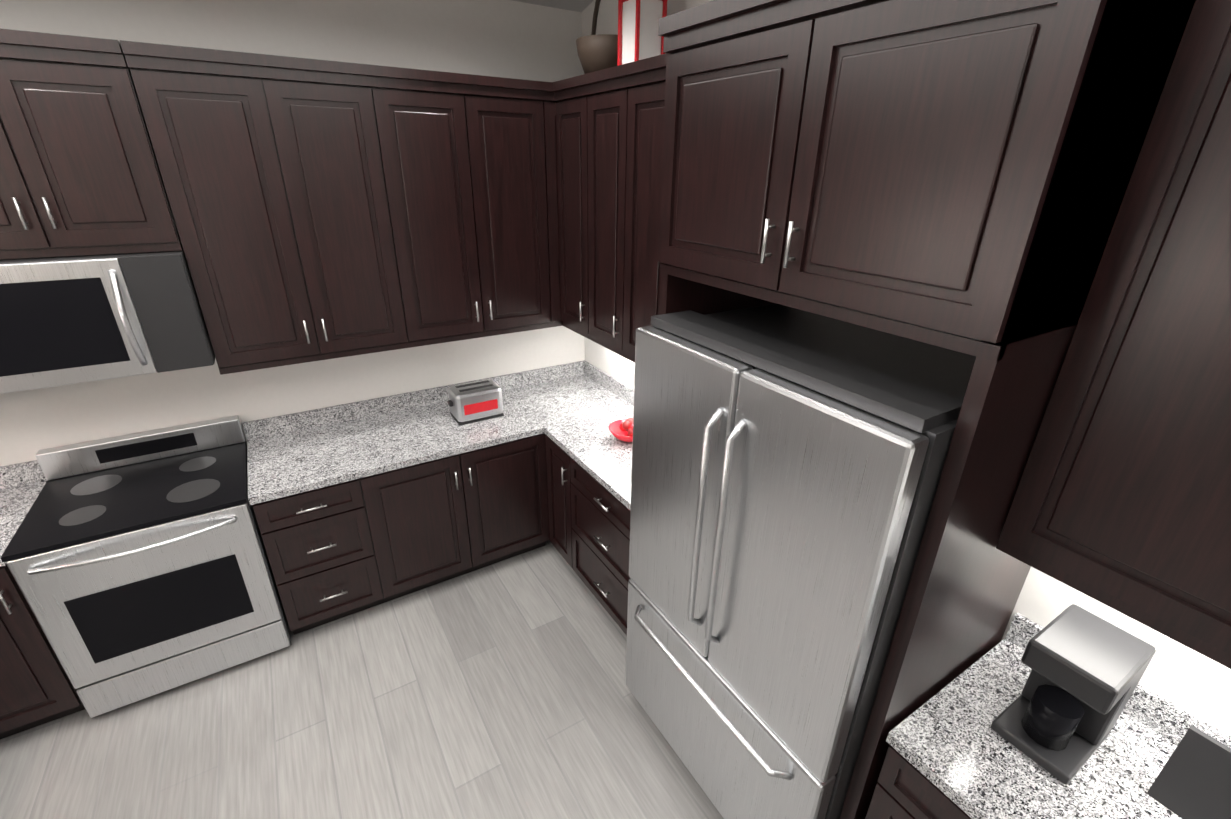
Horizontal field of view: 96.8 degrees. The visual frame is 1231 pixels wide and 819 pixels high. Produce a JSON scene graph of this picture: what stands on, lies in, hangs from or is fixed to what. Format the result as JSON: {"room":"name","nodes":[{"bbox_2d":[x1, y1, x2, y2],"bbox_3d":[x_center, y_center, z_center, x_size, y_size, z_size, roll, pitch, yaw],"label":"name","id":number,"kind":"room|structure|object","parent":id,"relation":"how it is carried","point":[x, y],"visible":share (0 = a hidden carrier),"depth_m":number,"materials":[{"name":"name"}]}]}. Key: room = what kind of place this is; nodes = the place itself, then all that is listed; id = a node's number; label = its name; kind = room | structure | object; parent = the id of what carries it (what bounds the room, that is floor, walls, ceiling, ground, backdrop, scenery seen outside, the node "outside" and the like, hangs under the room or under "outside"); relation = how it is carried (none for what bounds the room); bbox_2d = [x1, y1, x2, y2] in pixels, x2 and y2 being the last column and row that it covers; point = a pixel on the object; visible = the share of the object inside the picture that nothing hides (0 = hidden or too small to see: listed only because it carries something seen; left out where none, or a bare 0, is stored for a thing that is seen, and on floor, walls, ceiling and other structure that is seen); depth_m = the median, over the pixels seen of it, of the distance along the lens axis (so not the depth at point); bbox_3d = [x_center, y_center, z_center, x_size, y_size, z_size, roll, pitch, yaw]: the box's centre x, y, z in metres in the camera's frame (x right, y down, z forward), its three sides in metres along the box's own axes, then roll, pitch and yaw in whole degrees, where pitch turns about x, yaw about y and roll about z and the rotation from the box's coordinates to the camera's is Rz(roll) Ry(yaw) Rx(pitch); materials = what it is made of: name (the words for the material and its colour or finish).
{"room":"kitchen","nodes":[
{"label":"kitchen","id":0,"kind":"room"},
{"bbox_2d":[0,0,583,466],"bbox_3d":[-3.852,-0.282,1.587,8.740,3.700,0.120,-13,28,-29],"label":"wall","id":1,"kind":"structure","parent":0,"point":[508,38],"depth_m":2.73,"materials":[{"name":"paint"}]},
{"bbox_2d":[0,37,155,256],"bbox_3d":[-2.227,-0.974,2.074,0.785,0.665,0.350,-13,28,-29],"label":"upper cabinet","id":2,"kind":"object","parent":1,"relation":"attached to","point":[67,183],"depth_m":2.00,"materials":[{"name":"brown wood"}]},
{"bbox_2d":[0,243,214,393],"bbox_3d":[-2.195,-0.393,2.263,0.780,0.480,0.499,-13,28,-29],"label":"microwave","id":3,"kind":"object","parent":2,"relation":"attached to","point":[66,320],"visible":1,"depth_m":2.16,"materials":[{"name":"metal"}]},
{"bbox_2d":[92,45,423,372],"bbox_3d":[-1.540,-0.885,2.582,0.965,1.220,0.350,-13,28,-29],"label":"upper cabinet","id":4,"kind":"object","parent":1,"relation":"attached to","point":[303,210],"depth_m":2.40,"materials":[{"name":"brown wood"}]},
{"bbox_2d":[388,73,562,344],"bbox_3d":[-0.828,-1.056,2.991,0.961,1.220,0.350,-13,28,-29],"label":"upper cabinet","id":5,"kind":"object","parent":1,"relation":"attached to","point":[478,158],"depth_m":2.85,"materials":[{"name":"brown wood"}]},
{"bbox_2d":[0,540,723,818],"bbox_3d":[-2.127,2.621,-0.210,8.740,0.100,6.760,-13,28,-29],"label":"floor","id":6,"kind":"structure","parent":0,"point":[499,690],"depth_m":2.40,"materials":[{"name":"tile"}]},
{"bbox_2d":[0,565,84,738],"bbox_3d":[-2.780,0.940,2.357,0.645,0.872,0.672,-13,28,-29],"label":"base cabinet","id":7,"kind":"object","parent":6,"relation":"on","point":[36,690],"depth_m":2.24,"materials":[{"name":"brown wood"}]},
{"bbox_2d":[0,460,46,566],"bbox_3d":[-2.771,0.478,2.150,0.653,0.135,0.677,-13,28,-29],"label":"countertop","id":8,"kind":"structure","parent":7,"relation":"on","point":[21,484],"depth_m":2.46,"materials":[{"name":"stone"}]},
{"bbox_2d":[0,415,291,717],"bbox_3d":[-2.138,0.718,2.628,0.780,1.045,0.770,-13,28,-29],"label":"range","id":9,"kind":"object","parent":6,"relation":"on","point":[138,565],"visible":1,"depth_m":2.42,"materials":[{"name":"metal"}]},
{"bbox_2d":[252,474,399,634],"bbox_3d":[-1.609,0.659,3.029,0.512,0.872,0.672,-13,28,-29],"label":"base cabinet","id":10,"kind":"object","parent":6,"relation":"on","point":[339,550],"depth_m":2.75,"materials":[{"name":"brown wood"}]},
{"bbox_2d":[376,435,539,596],"bbox_3d":[-1.014,0.517,3.370,1.015,0.872,0.672,-13,28,-29],"label":"base cabinet","id":11,"kind":"object","parent":6,"relation":"on","point":[447,518],"depth_m":3.08,"materials":[{"name":"brown wood"}]},
{"bbox_2d":[242,360,630,504],"bbox_3d":[-0.930,0.040,3.199,2.092,0.135,0.690,-13,28,-29],"label":"countertop","id":12,"kind":"structure","parent":11,"relation":"on","point":[294,453],"depth_m":3.06,"materials":[{"name":"stone"}]},
{"bbox_2d":[448,379,503,425],"bbox_3d":[-0.837,-0.049,3.243,0.300,0.192,0.183,-13,28,-29],"label":"toaster","id":13,"kind":"object","parent":12,"relation":"on","point":[473,402],"visible":1,"depth_m":3.18,"materials":[{"name":"silver metal"}]},
{"bbox_2d":[536,433,549,546],"bbox_3d":[-0.344,0.357,3.753,0.684,0.872,0.675,-13,28,-29],"label":"base cabinet","id":14,"kind":"object","parent":6,"relation":"on","point":[541,465],"depth_m":3.30,"materials":[{"name":"brown wood"}]},
{"bbox_2d":[545,435,630,635],"bbox_3d":[0.121,0.662,3.081,0.668,0.872,1.065,-13,28,-29],"label":"base cabinet","id":15,"kind":"object","parent":6,"relation":"on","point":[589,523],"visible":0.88,"depth_m":2.92,"materials":[{"name":"brown wood"}]},
{"bbox_2d":[540,388,633,510],"bbox_3d":[0.146,0.200,2.876,0.642,0.135,1.057,-13,28,-29],"label":"countertop","id":16,"kind":"structure","parent":15,"relation":"on","point":[574,410],"depth_m":3.06,"materials":[{"name":"stone"}]},
{"bbox_2d":[609,418,632,441],"bbox_3d":[0.076,0.112,3.010,0.230,0.113,0.230,-13,28,-29],"label":"fruit bowl","id":17,"kind":"object","parent":16,"relation":"on","point":[621,429],"visible":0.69,"depth_m":3.00,"materials":[{"name":"red glass"}]},
{"bbox_2d":[625,303,975,818],"bbox_3d":[0.620,0.621,1.996,0.831,1.818,1.000,-13,28,-29],"label":"fridge","id":18,"kind":"object","parent":6,"relation":"on","point":[788,463],"visible":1,"depth_m":1.56,"materials":[{"name":"metal"}]},
{"bbox_2d":[865,745,971,818],"bbox_3d":[1.250,1.414,1.426,0.668,0.872,0.984,-13,28,-29],"label":"base cabinet","id":19,"kind":"object","parent":6,"relation":"on","point":[905,789],"visible":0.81,"depth_m":1.47,"materials":[{"name":"brown wood"}]},
{"bbox_2d":[886,612,1230,818],"bbox_3d":[1.270,0.948,1.229,0.642,0.135,0.992,-13,28,-29],"label":"countertop","id":20,"kind":"structure","parent":19,"relation":"on","point":[952,745],"depth_m":1.42,"materials":[{"name":"stone"}]},
{"bbox_2d":[991,604,1155,784],"bbox_3d":[1.174,0.724,1.413,0.260,0.320,0.180,-13,28,-29],"label":"coffee maker","id":21,"kind":"object","parent":20,"relation":"on","point":[1058,717],"visible":0.98,"depth_m":1.37,"materials":[{"name":"silver plastic"}]},
{"bbox_2d":[1146,725,1230,818],"bbox_3d":[1.393,0.860,1.262,0.130,0.200,0.160,-13,28,-29],"label":"frame","id":22,"kind":"object","parent":20,"relation":"on","point":[1192,780],"visible":1,"depth_m":1.26,"materials":[{"name":"black plastic"}]},
{"bbox_2d":[658,0,1195,818],"bbox_3d":[0.692,0.222,1.864,0.710,2.680,1.086,-13,28,-29],"label":"cabinet","id":23,"kind":"object","parent":6,"relation":"on","point":[952,174],"visible":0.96,"depth_m":1.16,"materials":[{"name":"brown wood"}]},
{"bbox_2d":[512,0,593,11],"bbox_3d":[-2.083,-0.248,-1.484,8.740,1.180,6.760,-13,28,-29],"label":"ceiling","id":24,"kind":"structure","parent":0,"point":[577,5],"depth_m":2.99,"materials":[{"name":"paint"}]},
{"bbox_2d":[580,0,1230,735],"bbox_3d":[1.423,-0.083,1.319,0.120,3.700,6.000,-13,28,-29],"label":"wall","id":25,"kind":"structure","parent":0,"point":[1198,684],"depth_m":1.51,"materials":[{"name":"paint"}]},
{"bbox_2d":[553,81,591,340],"bbox_3d":[-0.072,-1.062,3.030,0.350,1.220,0.417,-13,28,-29],"label":"upper cabinet","id":26,"kind":"object","parent":25,"relation":"attached to","point":[573,118],"depth_m":2.92,"materials":[{"name":"brown wood"}]},
{"bbox_2d":[592,69,635,356],"bbox_3d":[0.099,-0.948,2.780,0.350,1.220,0.479,-13,28,-29],"label":"upper cabinet","id":27,"kind":"object","parent":25,"relation":"attached to","point":[609,124],"depth_m":2.62,"materials":[{"name":"brown wood"}]},
{"bbox_2d":[576,0,622,73],"bbox_3d":[-0.031,-1.822,2.615,0.315,0.419,0.332,-13,28,-29],"label":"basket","id":28,"kind":"object","parent":27,"relation":"on","point":[598,52],"visible":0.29,"depth_m":2.55,"materials":[{"name":"ceramic"}]},
{"bbox_2d":[628,61,665,360],"bbox_3d":[0.363,-0.772,2.392,0.350,1.220,0.772,-13,28,-29],"label":"upper cabinet","id":29,"kind":"object","parent":25,"relation":"attached to","point":[644,284],"depth_m":2.38,"materials":[{"name":"brown wood"}]},
{"bbox_2d":[617,0,667,65],"bbox_3d":[0.117,-1.724,2.398,0.154,0.423,0.154,-13,28,-29],"label":"lantern","id":30,"kind":"object","parent":29,"relation":"on","point":[641,39],"visible":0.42,"depth_m":2.38,"materials":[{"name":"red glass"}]},
{"bbox_2d":[996,0,1230,668],"bbox_3d":[1.392,-0.079,0.853,0.384,1.290,1.001,-13,28,-29],"label":"upper cabinet","id":31,"kind":"object","parent":25,"relation":"attached to","point":[1121,502],"visible":1,"depth_m":1.09,"materials":[{"name":"brown wood"}]}
]}

